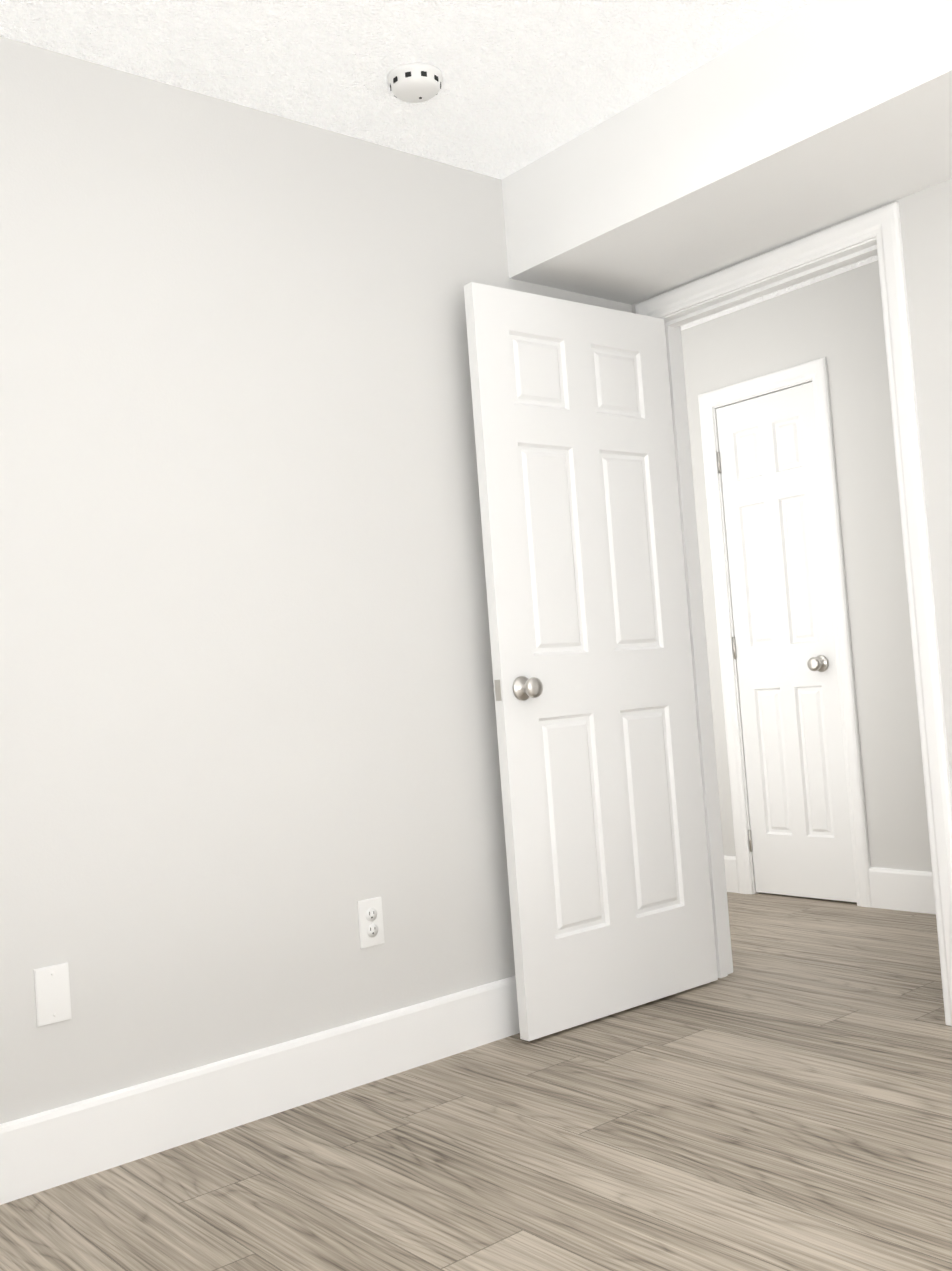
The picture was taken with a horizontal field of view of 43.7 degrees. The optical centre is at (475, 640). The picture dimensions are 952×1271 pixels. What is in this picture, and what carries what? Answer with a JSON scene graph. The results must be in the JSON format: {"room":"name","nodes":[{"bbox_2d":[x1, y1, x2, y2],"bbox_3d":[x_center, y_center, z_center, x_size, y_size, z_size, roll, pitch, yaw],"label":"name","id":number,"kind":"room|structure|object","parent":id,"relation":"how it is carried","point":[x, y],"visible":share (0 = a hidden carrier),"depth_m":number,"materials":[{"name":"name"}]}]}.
{"room":"empty bedroom","nodes":[
{"label":"empty bedroom","id":0,"kind":"room"},
{"bbox_2d":[0,36,632,1123],"bbox_3d":[-0.727,-0.096,2.714,3.490,2.400,0.110,-3,-3,-40],"label":"wall","id":1,"kind":"structure","parent":0,"point":[248,746],"depth_m":2.77,"materials":[{"name":"white paint"}]},
{"bbox_2d":[34,962,71,1026],"bbox_3d":[-0.869,0.727,2.437,0.070,0.115,0.007,-3,-3,-40],"label":"blank wall plate","id":2,"kind":"object","parent":1,"relation":"attached to","point":[52,994],"visible":1,"depth_m":2.43,"materials":[{"name":"white plastic"}]},
{"bbox_2d":[0,975,519,1204],"bbox_3d":[-0.645,1.022,2.590,3.380,0.150,0.014,-3,-3,-40],"label":"baseboard","id":3,"kind":"structure","parent":1,"relation":"attached to","point":[48,1149],"depth_m":2.67,"materials":[{"name":"white wood"}]},
{"bbox_2d":[357,897,384,947],"bbox_3d":[-0.260,0.700,2.947,0.070,0.115,0.008,-3,-3,-40],"label":"duplex electrical outlet","id":4,"kind":"object","parent":1,"relation":"attached to","point":[370,919],"visible":1,"depth_m":2.94,"materials":[{"name":"white plastic"}]},
{"bbox_2d":[0,0,877,329],"bbox_3d":[1.025,-1.477,2.849,6.660,0.100,4.870,-3,-3,-40],"label":"ceiling","id":5,"kind":"structure","parent":0,"point":[526,82],"depth_m":2.72,"materials":[{"name":"white paint"}]},
{"bbox_2d":[387,62,442,102],"bbox_3d":[-0.143,-1.319,2.819,0.132,0.042,0.132,-3,-3,-40],"label":"smoke detector","id":6,"kind":"object","parent":5,"relation":"attached to","point":[415,82],"visible":1,"depth_m":2.78,"materials":[{"name":"white plastic"}]},
{"bbox_2d":[501,0,951,304],"bbox_3d":[1.365,-1.327,2.295,0.520,0.290,3.390,-3,-3,-40],"label":"bulkhead","id":7,"kind":"object","parent":5,"relation":"attached to","point":[813,117],"visible":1,"depth_m":2.90,"materials":[{"name":"white paint"}]},
{"bbox_2d":[0,892,951,1270],"bbox_3d":[0.534,1.044,2.189,4.890,0.100,4.870,-3,-3,-40],"label":"floor","id":8,"kind":"structure","parent":0,"point":[778,1098],"depth_m":2.39,"materials":[{"name":"brown wood"}]},
{"bbox_2d":[632,298,649,313],"bbox_3d":[0.627,-0.160,3.728,0.110,2.400,0.075,-3,-3,-40],"label":"wall","id":9,"kind":"structure","parent":0,"point":[633,309],"depth_m":3.75,"materials":[{"name":"white paint"}]},
{"bbox_2d":[650,178,951,794],"bbox_3d":[1.232,-0.232,3.002,0.110,2.400,1.821,-3,-3,-40],"label":"wall","id":10,"kind":"structure","parent":0,"point":[926,221],"depth_m":2.99,"materials":[{"name":"white paint"}]},
{"bbox_2d":[635,202,951,1025],"bbox_3d":[0.918,-0.045,3.387,0.148,2.101,0.902,-3,-3,-40],"label":"door frame","id":11,"kind":"structure","parent":10,"relation":"attached to","point":[881,226],"depth_m":3.10,"materials":[{"name":"white wood"}]},
{"bbox_2d":[464,282,717,1040],"bbox_3d":[0.351,0.032,3.394,0.766,2.018,0.159,-3,-3,-38],"label":"bedroom door","id":12,"kind":"structure","parent":11,"relation":"attached to","point":[603,813],"depth_m":3.35,"materials":[{"name":"white paint"},{"name":"wood"},{"name":"satin nickel"}]},
{"bbox_2d":[681,260,931,871],"bbox_3d":[1.388,-0.184,4.634,0.100,2.400,2.200,-3,-3,-40],"label":"wall","id":13,"kind":"structure","parent":0,"point":[848,326],"depth_m":4.47,"materials":[{"name":"white paint"}]},
{"bbox_2d":[724,856,738,892],"bbox_3d":[0.911,1.001,5.177,0.014,0.150,0.579,-3,-3,-40],"label":"baseboard","id":14,"kind":"structure","parent":13,"relation":"attached to","point":[730,863],"depth_m":4.97,"materials":[{"name":"white wood"}]},
{"bbox_2d":[698,357,871,906],"bbox_3d":[1.258,-0.019,4.784,0.119,2.101,0.622,-3,-3,-40],"label":"door frame","id":15,"kind":"structure","parent":13,"relation":"attached to","point":[816,371],"depth_m":4.71,"materials":[{"name":"white wood"}]},
{"bbox_2d":[716,382,856,902],"bbox_3d":[1.244,0.016,4.775,0.159,2.018,0.485,-3,-3,-40],"label":"door","id":16,"kind":"structure","parent":13,"relation":"in","point":[799,832],"depth_m":4.75,"materials":[{"name":"white paint"},{"name":"wood"},{"name":"satin nickel"}]},
{"bbox_2d":[869,867,935,913],"bbox_3d":[1.811,0.893,4.097,0.014,0.150,0.999,-3,-3,-40],"label":"baseboard","id":17,"kind":"structure","parent":13,"relation":"attached to","point":[903,890],"depth_m":4.37,"materials":[{"name":"white wood"}]}
]}

